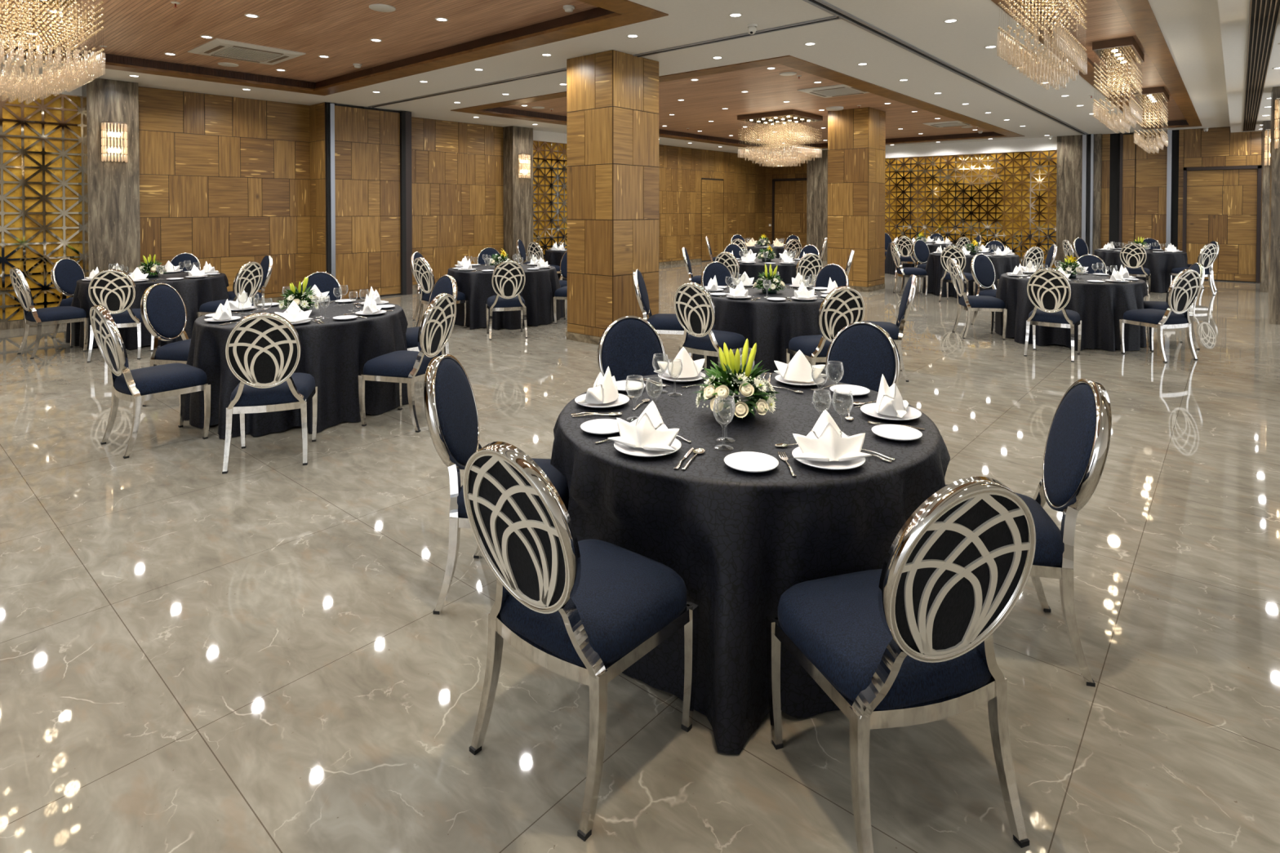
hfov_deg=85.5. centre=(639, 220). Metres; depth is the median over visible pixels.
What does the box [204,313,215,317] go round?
plate
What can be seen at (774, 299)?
plate
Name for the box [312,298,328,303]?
dinner plate
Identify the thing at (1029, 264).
napkin
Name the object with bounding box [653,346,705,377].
napkin
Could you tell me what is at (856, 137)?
pillar
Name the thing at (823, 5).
trim
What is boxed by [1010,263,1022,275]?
napkin
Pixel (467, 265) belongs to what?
napkin
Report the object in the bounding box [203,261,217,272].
napkin
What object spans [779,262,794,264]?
dinner plate
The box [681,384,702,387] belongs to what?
spoon
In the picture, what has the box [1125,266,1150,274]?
seat cushion
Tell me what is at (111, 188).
column
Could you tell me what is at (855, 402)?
spoon
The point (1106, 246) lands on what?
napkin
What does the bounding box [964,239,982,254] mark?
flower arrangement
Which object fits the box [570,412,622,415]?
knife
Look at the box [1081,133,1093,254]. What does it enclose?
trim
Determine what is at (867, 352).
banquet chair
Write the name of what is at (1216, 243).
banquet chair
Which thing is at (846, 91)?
grille
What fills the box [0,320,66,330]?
baseboard
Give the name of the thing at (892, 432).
plate
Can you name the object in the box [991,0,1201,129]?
trim
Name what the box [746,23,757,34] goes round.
security camera
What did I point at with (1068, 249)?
banquet chair
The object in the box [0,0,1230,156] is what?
ceiling
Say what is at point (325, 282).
banquet chair
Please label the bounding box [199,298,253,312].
seat cushion
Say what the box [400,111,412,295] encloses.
trim
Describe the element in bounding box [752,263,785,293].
flower arrangement
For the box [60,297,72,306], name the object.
seat cushion
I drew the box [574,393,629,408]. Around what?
dinner plate
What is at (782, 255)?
napkin
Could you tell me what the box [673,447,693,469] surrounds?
knife
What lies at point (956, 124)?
grille
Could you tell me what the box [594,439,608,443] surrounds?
fork
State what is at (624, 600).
seat cushion
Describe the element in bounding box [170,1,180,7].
sprinkler
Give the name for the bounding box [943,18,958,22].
recessed light
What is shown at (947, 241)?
napkin
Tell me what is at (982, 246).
napkin
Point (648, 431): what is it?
napkin
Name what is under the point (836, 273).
banquet chair
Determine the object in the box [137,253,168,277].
flower arrangement
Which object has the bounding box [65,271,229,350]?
tablecloth
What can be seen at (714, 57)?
recessed light
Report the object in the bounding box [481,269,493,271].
plate
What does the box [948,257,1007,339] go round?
banquet chair
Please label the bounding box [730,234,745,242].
banquet chair
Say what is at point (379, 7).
ceiling speaker
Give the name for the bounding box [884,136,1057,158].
trim
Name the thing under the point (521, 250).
banquet chair
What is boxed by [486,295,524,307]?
seat cushion
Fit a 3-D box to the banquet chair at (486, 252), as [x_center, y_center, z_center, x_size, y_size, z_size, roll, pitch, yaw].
[-2.309,0.908,10.775,0.464,0.952,0.590,0,1,-19]
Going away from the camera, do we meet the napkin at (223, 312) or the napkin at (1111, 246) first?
the napkin at (223, 312)
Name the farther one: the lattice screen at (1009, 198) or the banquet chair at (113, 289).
the lattice screen at (1009, 198)
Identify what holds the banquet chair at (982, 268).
on the floor
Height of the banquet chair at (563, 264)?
0.952 m
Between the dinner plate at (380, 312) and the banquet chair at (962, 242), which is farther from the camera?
the banquet chair at (962, 242)
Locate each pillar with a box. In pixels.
[565,49,659,345]
[826,106,885,292]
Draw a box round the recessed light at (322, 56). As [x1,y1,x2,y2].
[318,55,329,57]
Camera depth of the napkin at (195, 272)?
8.26 m
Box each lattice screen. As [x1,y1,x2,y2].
[0,88,84,322]
[533,140,567,262]
[884,150,1057,267]
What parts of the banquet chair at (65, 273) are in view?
leg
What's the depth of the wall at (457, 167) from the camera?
14.07 m
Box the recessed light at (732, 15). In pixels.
[728,13,742,17]
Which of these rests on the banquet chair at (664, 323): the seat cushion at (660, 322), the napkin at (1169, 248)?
the seat cushion at (660, 322)
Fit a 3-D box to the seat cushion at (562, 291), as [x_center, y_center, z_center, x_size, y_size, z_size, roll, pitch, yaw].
[-0.917,0.972,9.538,0.452,0.119,0.451,0,1,10]
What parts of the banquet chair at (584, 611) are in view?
leg, lattice plate, panel, leg, seat frame, leg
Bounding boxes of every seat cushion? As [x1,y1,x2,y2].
[26,306,86,321]
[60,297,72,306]
[110,308,142,324]
[114,363,207,395]
[155,338,191,360]
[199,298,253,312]
[227,291,262,300]
[230,372,315,406]
[363,350,437,377]
[405,326,419,347]
[422,291,465,301]
[457,457,568,517]
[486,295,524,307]
[499,538,686,666]
[549,264,559,271]
[554,285,567,297]
[559,280,567,287]
[647,313,684,330]
[683,329,745,351]
[691,275,701,284]
[777,568,991,710]
[788,334,831,356]
[862,320,899,339]
[897,266,927,275]
[900,255,916,262]
[916,263,926,269]
[942,272,973,280]
[945,484,1064,565]
[959,295,1004,308]
[978,288,996,297]
[1028,308,1079,324]
[1123,308,1187,324]
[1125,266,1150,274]
[1143,301,1190,314]
[1171,266,1208,274]
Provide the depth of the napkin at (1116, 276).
7.76 m
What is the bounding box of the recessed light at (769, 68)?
[766,66,775,69]
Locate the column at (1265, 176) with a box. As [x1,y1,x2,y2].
[1260,120,1271,292]
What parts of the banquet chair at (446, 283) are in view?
seat frame, leg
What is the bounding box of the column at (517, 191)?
[502,125,533,263]
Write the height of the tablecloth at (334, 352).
0.724 m
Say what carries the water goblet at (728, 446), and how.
on the tablecloth at (737, 540)
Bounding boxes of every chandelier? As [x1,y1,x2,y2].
[0,0,104,103]
[737,109,822,167]
[996,0,1087,89]
[1092,36,1144,133]
[1133,86,1168,153]
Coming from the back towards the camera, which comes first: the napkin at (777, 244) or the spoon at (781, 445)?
the napkin at (777, 244)
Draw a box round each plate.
[133,279,148,282]
[164,270,180,273]
[166,277,183,279]
[185,275,207,278]
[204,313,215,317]
[204,315,240,322]
[207,272,219,275]
[231,306,256,311]
[257,302,279,306]
[290,320,311,324]
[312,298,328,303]
[332,315,357,319]
[334,298,355,302]
[355,310,386,315]
[360,301,388,305]
[377,304,395,308]
[458,268,475,271]
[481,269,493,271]
[526,267,539,270]
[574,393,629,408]
[580,418,618,435]
[613,438,681,457]
[616,380,645,391]
[657,372,705,382]
[704,288,723,292]
[709,292,725,296]
[717,285,727,288]
[724,451,778,472]
[726,295,751,298]
[733,284,753,287]
[766,297,786,301]
[774,374,825,386]
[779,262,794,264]
[789,284,811,288]
[791,296,817,300]
[791,446,865,470]
[812,287,827,290]
[829,384,870,395]
[860,403,921,421]
[871,424,922,440]
[1006,274,1027,276]
[1086,280,1105,283]
[1093,273,1108,275]
[1105,279,1128,282]
[1125,278,1138,280]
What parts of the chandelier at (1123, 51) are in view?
mirror plate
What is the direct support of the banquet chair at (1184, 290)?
on the floor
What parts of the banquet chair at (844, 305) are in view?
leg, seat frame, leg, lattice plate, panel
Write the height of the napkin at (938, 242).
0.144 m
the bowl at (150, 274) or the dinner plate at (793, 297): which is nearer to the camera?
the dinner plate at (793, 297)
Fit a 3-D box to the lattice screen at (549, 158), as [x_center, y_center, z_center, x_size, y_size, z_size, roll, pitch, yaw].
[-1.351,-0.317,16.842,0.074,3.056,3.826,1,1,41]
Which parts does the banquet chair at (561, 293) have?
leg, seat frame, leg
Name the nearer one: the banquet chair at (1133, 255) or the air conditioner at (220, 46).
the air conditioner at (220, 46)
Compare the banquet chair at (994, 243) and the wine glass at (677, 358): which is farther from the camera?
the banquet chair at (994, 243)
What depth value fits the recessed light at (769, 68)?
9.36 m
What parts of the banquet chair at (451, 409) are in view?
lattice plate, leg, seat frame, leg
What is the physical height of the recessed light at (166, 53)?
0.010 m
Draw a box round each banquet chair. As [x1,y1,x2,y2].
[9,266,88,359]
[50,257,85,337]
[87,268,154,362]
[89,304,210,458]
[140,283,191,406]
[169,252,201,271]
[195,261,262,319]
[222,311,318,474]
[227,254,272,303]
[298,271,342,302]
[358,293,456,432]
[405,274,457,354]
[410,251,425,320]
[413,257,467,328]
[423,354,568,614]
[462,441,698,841]
[476,247,501,264]
[485,260,527,340]
[515,238,530,263]
[527,241,563,279]
[553,285,567,324]
[559,250,567,287]
[596,315,665,381]
[632,268,691,357]
[674,281,750,370]
[681,246,701,284]
[700,261,733,288]
[705,235,716,262]
[715,251,753,284]
[723,243,743,257]
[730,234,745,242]
[730,238,747,253]
[765,476,1035,852]
[783,239,801,258]
[784,235,800,244]
[784,253,822,287]
[784,285,864,365]
[798,244,820,258]
[813,249,854,285]
[813,263,848,287]
[820,237,827,259]
[825,321,900,391]
[862,274,917,382]
[884,232,892,257]
[890,242,928,295]
[894,235,921,277]
[912,239,929,269]
[929,232,944,242]
[938,245,975,302]
[945,378,1111,687]
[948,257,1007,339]
[955,236,970,248]
[970,253,996,324]
[973,235,982,249]
[984,240,1004,252]
[997,246,1044,284]
[1023,267,1082,362]
[1044,244,1057,267]
[1062,239,1075,262]
[1072,237,1088,258]
[1075,253,1106,273]
[1119,268,1200,362]
[1120,242,1151,295]
[1142,237,1161,249]
[1143,262,1204,349]
[1168,243,1217,295]
[1187,240,1219,291]
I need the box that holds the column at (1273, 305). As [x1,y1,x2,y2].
[1267,86,1279,324]
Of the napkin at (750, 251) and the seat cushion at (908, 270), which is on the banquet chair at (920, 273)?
the seat cushion at (908, 270)
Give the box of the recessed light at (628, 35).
[626,34,639,37]
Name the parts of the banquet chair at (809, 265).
panel, lattice plate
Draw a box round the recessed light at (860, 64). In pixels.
[857,62,867,65]
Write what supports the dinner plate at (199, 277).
on the tablecloth at (194, 292)
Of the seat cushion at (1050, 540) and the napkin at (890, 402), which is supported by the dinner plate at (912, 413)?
the napkin at (890, 402)
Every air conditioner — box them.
[187,38,306,64]
[797,84,870,97]
[922,120,970,127]
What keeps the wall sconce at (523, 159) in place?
attached to the column at (517, 191)
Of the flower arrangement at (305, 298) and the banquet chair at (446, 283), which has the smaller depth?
the flower arrangement at (305, 298)
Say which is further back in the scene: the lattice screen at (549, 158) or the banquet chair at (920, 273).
the lattice screen at (549, 158)
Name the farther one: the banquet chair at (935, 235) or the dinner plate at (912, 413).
the banquet chair at (935, 235)
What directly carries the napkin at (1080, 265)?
on the dinner plate
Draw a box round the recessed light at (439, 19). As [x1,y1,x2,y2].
[435,17,448,21]
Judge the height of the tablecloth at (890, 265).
0.724 m
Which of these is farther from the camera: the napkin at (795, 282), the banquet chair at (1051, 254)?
the banquet chair at (1051, 254)
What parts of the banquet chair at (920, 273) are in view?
lattice plate, panel, leg, leg, seat frame, leg, leg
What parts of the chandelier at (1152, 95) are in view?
mirror plate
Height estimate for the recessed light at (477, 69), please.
0.010 m
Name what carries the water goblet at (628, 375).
on the tablecloth at (737, 540)
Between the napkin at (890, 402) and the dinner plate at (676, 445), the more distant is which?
the napkin at (890, 402)
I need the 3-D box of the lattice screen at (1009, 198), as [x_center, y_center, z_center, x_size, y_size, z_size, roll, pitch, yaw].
[8.111,-0.305,18.935,5.816,2.966,0.074,1,1,41]
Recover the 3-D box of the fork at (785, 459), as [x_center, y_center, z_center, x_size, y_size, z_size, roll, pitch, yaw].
[0.473,0.779,2.220,0.025,0.008,0.202,0,1,0]
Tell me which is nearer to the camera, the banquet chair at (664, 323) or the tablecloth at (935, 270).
the banquet chair at (664, 323)
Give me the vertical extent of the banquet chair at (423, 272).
0.952 m
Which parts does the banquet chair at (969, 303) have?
lattice plate, panel, leg, leg, seat frame, leg, leg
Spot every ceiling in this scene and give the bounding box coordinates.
[0,0,598,82]
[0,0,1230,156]
[502,63,991,146]
[1032,0,1186,121]
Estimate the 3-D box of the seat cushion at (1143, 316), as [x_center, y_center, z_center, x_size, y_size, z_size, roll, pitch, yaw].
[5.444,1.007,7.317,0.451,0.119,0.452,0,1,-17]
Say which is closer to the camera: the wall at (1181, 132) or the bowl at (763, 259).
the bowl at (763, 259)
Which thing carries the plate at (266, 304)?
on the tablecloth at (334, 352)
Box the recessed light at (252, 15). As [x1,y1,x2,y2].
[244,13,259,17]
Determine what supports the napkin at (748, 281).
on the dinner plate at (751, 285)
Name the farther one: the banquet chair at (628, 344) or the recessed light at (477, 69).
the recessed light at (477, 69)
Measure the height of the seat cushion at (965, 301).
0.119 m
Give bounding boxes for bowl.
[144,272,158,277]
[298,306,309,311]
[761,257,771,261]
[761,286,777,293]
[968,251,977,254]
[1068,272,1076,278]
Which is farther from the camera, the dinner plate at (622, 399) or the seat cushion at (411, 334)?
the seat cushion at (411, 334)
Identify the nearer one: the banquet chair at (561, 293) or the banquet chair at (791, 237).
the banquet chair at (561, 293)
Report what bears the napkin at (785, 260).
on the dinner plate at (780, 262)
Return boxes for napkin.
[86,266,99,279]
[112,262,122,271]
[128,267,148,280]
[163,260,182,271]
[188,264,208,276]
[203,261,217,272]
[212,298,231,319]
[228,290,251,309]
[274,300,313,322]
[310,284,328,301]
[362,293,381,313]
[368,286,384,303]
[454,256,468,266]
[461,258,471,269]
[529,254,539,264]
[537,256,550,267]
[551,241,557,248]
[556,243,564,250]
[577,366,618,404]
[607,400,679,451]
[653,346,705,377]
[704,275,718,289]
[725,280,747,297]
[731,271,754,284]
[740,252,755,262]
[742,248,756,257]
[745,239,755,246]
[773,240,783,246]
[773,349,827,382]
[778,249,793,257]
[781,253,795,262]
[791,272,813,286]
[792,409,871,462]
[794,281,817,298]
[826,277,837,292]
[875,374,908,417]
[926,235,934,241]
[934,237,944,244]
[935,245,942,253]
[944,237,951,243]
[961,246,970,254]
[978,244,990,251]
[994,247,1008,255]
[1004,245,1013,253]
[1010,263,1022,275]
[1021,260,1036,271]
[1057,266,1071,279]
[1071,261,1088,272]
[1101,242,1110,249]
[1108,241,1114,248]
[1110,267,1126,280]
[1119,265,1131,277]
[1164,244,1178,252]
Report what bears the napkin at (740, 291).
on the dinner plate at (730, 296)
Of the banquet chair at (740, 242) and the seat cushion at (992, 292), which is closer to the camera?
the seat cushion at (992, 292)
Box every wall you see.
[137,86,311,304]
[309,102,332,273]
[411,116,503,289]
[658,144,765,265]
[764,154,807,244]
[1101,133,1110,248]
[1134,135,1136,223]
[1177,128,1184,251]
[1183,126,1262,167]
[1259,153,1262,282]
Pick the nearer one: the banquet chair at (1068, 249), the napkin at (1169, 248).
the napkin at (1169, 248)
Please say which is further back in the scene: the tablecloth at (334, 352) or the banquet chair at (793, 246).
the banquet chair at (793, 246)
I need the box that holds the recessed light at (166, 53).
[164,52,176,55]
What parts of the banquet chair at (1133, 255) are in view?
lattice plate, panel, seat frame, leg, leg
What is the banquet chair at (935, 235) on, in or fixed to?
on the floor
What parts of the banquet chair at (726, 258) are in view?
lattice plate, panel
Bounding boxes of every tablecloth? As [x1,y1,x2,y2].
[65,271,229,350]
[183,300,408,439]
[447,263,563,329]
[544,248,567,280]
[550,370,950,754]
[692,284,826,379]
[737,257,813,284]
[747,244,784,257]
[884,242,955,274]
[922,252,1020,297]
[995,272,1147,351]
[1093,248,1187,293]
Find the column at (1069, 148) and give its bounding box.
[1055,133,1102,268]
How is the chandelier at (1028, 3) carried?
hanging from the ceiling at (1106, 20)
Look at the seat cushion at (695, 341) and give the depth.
5.84 m
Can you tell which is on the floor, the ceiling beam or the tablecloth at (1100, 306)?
the tablecloth at (1100, 306)
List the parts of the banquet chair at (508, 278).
leg, leg, seat frame, panel, lattice plate, leg, leg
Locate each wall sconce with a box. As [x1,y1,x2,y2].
[102,120,127,160]
[518,153,530,177]
[1264,128,1271,164]
[1274,97,1279,148]
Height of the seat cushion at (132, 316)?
0.119 m
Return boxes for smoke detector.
[352,62,361,67]
[563,4,574,12]
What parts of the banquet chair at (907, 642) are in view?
leg, leg, seat frame, panel, lattice plate, leg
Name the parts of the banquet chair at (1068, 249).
lattice plate, panel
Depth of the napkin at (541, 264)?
9.58 m
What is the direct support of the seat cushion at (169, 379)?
on the banquet chair at (136, 386)
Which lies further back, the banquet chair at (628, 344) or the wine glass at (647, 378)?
the banquet chair at (628, 344)
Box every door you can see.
[701,178,723,261]
[772,177,807,248]
[1182,165,1261,283]
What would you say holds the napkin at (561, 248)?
on the dinner plate
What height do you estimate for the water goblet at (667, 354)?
0.168 m
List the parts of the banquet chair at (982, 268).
leg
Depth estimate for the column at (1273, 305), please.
9.33 m
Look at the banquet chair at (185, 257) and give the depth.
9.60 m
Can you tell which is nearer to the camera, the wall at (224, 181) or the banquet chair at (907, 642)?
the banquet chair at (907, 642)
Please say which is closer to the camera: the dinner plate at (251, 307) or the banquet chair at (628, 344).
the banquet chair at (628, 344)
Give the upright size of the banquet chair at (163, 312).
0.952 m
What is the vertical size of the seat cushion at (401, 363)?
0.119 m
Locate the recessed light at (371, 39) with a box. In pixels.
[369,38,382,41]
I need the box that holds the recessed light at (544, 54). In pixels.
[541,53,551,56]
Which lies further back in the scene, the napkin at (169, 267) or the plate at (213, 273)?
the napkin at (169, 267)
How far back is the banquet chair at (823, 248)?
14.79 m
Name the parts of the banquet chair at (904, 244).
lattice plate, panel, seat frame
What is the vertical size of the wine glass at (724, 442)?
0.155 m
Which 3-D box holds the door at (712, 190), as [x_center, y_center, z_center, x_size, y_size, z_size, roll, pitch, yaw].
[2.155,-0.013,21.014,0.128,2.460,1.140,1,1,41]
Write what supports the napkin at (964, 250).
on the dinner plate
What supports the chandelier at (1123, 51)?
hanging from the ceiling at (1106, 20)
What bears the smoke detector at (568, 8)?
attached to the ceiling at (341, 30)
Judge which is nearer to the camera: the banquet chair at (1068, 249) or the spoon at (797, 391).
the spoon at (797, 391)
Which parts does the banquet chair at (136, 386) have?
lattice plate, panel, leg, leg, seat frame, leg, leg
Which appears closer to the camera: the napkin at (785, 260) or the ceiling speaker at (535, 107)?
the napkin at (785, 260)
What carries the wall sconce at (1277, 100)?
attached to the column at (1273, 305)
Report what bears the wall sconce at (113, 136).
attached to the column at (111, 188)
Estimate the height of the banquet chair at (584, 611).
0.952 m
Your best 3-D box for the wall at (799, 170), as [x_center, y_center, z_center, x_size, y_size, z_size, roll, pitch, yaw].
[4.875,-0.476,22.812,1.650,3.330,0.132,1,1,41]
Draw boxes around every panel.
[334,104,400,299]
[1121,133,1135,248]
[1134,131,1167,249]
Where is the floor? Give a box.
[0,260,1279,852]
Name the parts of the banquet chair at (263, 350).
leg, leg, lattice plate, panel, seat frame, leg, leg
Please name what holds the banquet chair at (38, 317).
on the floor
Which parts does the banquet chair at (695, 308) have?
lattice plate, panel, leg, seat frame, leg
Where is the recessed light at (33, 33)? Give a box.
[23,31,39,35]
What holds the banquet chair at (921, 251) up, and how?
on the floor
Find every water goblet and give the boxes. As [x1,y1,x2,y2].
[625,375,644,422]
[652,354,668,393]
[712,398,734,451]
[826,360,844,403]
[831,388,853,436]
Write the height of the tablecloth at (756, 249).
0.724 m
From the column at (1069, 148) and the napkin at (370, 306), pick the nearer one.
the napkin at (370, 306)
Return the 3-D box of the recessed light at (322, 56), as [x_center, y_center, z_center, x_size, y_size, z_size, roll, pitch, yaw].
[-3.946,-2.046,8.649,0.132,0.010,0.132,1,1,41]
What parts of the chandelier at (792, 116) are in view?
mirror plate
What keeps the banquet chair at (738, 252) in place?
on the floor
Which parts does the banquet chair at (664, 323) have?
seat frame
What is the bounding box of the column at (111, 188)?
[81,76,140,277]
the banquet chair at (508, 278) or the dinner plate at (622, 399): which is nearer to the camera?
the dinner plate at (622, 399)
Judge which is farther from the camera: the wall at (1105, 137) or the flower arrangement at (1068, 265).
the wall at (1105, 137)
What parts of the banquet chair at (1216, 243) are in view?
leg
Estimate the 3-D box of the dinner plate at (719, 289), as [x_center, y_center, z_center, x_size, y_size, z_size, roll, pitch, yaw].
[0.722,0.700,6.932,0.231,0.020,0.231,0,1,11]
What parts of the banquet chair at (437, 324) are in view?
leg, seat frame, leg, leg, panel, lattice plate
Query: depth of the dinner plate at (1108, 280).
7.77 m
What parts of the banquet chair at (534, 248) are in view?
lattice plate, panel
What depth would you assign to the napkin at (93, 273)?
7.92 m
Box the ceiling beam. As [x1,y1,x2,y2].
[1217,0,1279,132]
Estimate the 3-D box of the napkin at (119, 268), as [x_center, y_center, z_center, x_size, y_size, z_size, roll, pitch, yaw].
[-6.455,0.596,8.513,0.131,0.143,0.258,0,1,-1]
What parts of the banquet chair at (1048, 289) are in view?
leg, leg, lattice plate, panel, seat frame, leg, leg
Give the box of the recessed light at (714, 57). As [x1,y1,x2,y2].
[711,56,723,58]
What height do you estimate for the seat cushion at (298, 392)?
0.119 m
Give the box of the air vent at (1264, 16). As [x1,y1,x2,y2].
[1242,0,1279,132]
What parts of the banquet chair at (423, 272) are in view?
leg, lattice plate, panel, seat frame, leg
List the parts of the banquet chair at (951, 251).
leg, leg, lattice plate, panel, seat frame, leg, leg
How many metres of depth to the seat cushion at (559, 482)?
2.73 m
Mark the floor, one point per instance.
(255, 656)
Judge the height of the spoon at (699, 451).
0.009 m
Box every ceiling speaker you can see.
[217,62,238,66]
[368,4,395,12]
[531,106,544,108]
[779,71,796,75]
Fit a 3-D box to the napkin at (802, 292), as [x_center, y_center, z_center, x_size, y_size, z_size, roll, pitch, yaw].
[1.485,0.630,6.263,0.258,0.144,0.124,-1,1,-29]
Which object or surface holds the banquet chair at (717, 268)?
on the floor
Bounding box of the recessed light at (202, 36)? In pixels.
[200,35,213,38]
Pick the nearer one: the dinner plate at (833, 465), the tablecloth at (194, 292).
the dinner plate at (833, 465)
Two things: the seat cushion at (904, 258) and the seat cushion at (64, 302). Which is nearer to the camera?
the seat cushion at (64, 302)
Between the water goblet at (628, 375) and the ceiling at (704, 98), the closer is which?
the water goblet at (628, 375)
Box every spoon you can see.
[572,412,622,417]
[631,399,649,409]
[635,378,666,386]
[676,435,691,442]
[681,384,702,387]
[681,448,705,470]
[771,386,803,392]
[774,443,797,447]
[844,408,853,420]
[853,400,876,404]
[861,448,895,460]
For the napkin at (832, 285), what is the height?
0.146 m
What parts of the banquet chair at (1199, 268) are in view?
leg, leg, leg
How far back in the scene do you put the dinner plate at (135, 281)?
7.81 m
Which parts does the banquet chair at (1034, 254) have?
panel, lattice plate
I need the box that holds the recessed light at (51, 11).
[47,9,64,13]
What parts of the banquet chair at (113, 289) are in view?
leg, lattice plate, panel, seat frame, leg, leg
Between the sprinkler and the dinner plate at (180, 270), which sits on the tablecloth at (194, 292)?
the dinner plate at (180, 270)
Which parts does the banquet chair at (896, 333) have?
leg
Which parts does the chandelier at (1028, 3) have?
glass rod, glass rod, glass rod, glass rod, glass rod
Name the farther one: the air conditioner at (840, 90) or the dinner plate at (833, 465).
the air conditioner at (840, 90)
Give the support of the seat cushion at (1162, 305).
on the banquet chair at (1199, 268)
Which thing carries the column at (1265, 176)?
on the floor
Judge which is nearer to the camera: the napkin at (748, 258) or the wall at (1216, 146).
the napkin at (748, 258)
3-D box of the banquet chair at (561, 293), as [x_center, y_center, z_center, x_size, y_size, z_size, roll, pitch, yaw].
[-0.850,0.928,9.524,0.590,0.952,0.464,0,1,10]
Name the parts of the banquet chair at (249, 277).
seat frame, panel, lattice plate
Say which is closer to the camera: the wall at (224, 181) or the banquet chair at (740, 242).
the wall at (224, 181)
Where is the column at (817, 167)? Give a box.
[806,149,827,261]
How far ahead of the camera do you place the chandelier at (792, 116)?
14.00 m
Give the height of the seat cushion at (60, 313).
0.119 m
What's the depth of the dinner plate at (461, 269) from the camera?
9.20 m
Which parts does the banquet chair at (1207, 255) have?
leg, seat frame, panel, lattice plate, leg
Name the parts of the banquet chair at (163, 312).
leg, seat frame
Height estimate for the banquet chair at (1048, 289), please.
0.952 m
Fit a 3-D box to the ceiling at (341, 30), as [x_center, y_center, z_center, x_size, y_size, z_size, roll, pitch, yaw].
[-4.407,-2.057,6.133,6.830,0.100,6.370,1,1,41]
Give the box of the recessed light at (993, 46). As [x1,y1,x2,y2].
[984,44,996,48]
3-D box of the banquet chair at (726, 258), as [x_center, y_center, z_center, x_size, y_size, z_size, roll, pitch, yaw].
[1.381,0.919,10.075,0.464,0.952,0.590,1,1,39]
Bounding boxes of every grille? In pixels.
[212,46,280,61]
[814,87,861,95]
[935,122,964,126]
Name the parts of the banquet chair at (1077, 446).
leg, seat frame, leg, lattice plate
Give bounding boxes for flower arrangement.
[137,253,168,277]
[276,276,320,311]
[488,248,511,267]
[694,337,779,419]
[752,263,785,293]
[756,233,770,246]
[756,244,776,261]
[915,232,927,241]
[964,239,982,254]
[1054,254,1084,278]
[1133,236,1148,249]
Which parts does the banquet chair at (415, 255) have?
leg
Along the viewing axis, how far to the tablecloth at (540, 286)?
9.15 m
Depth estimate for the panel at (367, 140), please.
12.03 m
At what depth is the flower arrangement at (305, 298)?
5.44 m
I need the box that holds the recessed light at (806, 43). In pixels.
[804,42,816,45]
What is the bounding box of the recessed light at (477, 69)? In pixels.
[473,68,484,71]
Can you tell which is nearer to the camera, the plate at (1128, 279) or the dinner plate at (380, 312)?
the dinner plate at (380, 312)
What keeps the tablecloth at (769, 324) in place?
on the floor
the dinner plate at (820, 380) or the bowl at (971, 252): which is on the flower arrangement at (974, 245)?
the bowl at (971, 252)
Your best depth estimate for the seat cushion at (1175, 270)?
12.68 m
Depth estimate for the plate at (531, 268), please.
9.40 m
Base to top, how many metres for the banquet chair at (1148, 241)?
0.952 m
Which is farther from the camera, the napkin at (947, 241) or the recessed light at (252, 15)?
the napkin at (947, 241)
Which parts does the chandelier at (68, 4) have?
glass rod, mirror plate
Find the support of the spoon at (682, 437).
on the tablecloth at (737, 540)
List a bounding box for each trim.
[0,0,668,95]
[0,70,81,96]
[325,102,335,277]
[368,15,840,107]
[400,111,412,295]
[450,55,1024,151]
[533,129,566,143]
[802,0,1088,134]
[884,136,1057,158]
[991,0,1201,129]
[1026,0,1188,126]
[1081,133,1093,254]
[1109,129,1178,249]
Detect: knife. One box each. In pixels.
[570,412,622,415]
[639,377,670,386]
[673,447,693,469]
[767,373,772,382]
[870,453,892,462]
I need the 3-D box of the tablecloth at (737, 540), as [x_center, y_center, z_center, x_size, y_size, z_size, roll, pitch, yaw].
[0.410,1.138,2.802,1.612,0.724,1.574,1,1,41]
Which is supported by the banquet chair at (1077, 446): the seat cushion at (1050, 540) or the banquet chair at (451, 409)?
the seat cushion at (1050, 540)
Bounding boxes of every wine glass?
[645,377,662,417]
[666,358,682,396]
[715,395,735,444]
[811,366,827,405]
[812,388,831,413]
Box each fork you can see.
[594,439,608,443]
[777,452,796,476]
[811,383,842,391]
[867,420,924,430]
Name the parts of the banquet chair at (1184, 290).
leg, leg, seat frame, leg, panel, lattice plate, leg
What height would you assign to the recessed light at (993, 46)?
0.010 m
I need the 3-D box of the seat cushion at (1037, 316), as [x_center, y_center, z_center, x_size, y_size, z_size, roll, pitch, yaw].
[4.403,1.006,7.373,0.451,0.119,0.452,1,1,40]
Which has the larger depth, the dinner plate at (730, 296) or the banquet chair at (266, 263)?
the banquet chair at (266, 263)
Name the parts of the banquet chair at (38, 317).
lattice plate, panel, leg, leg, seat frame, leg, leg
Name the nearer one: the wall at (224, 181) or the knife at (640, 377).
the knife at (640, 377)
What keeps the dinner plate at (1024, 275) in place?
on the tablecloth at (1100, 306)
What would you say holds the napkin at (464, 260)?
on the dinner plate
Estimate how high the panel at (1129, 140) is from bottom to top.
3.300 m

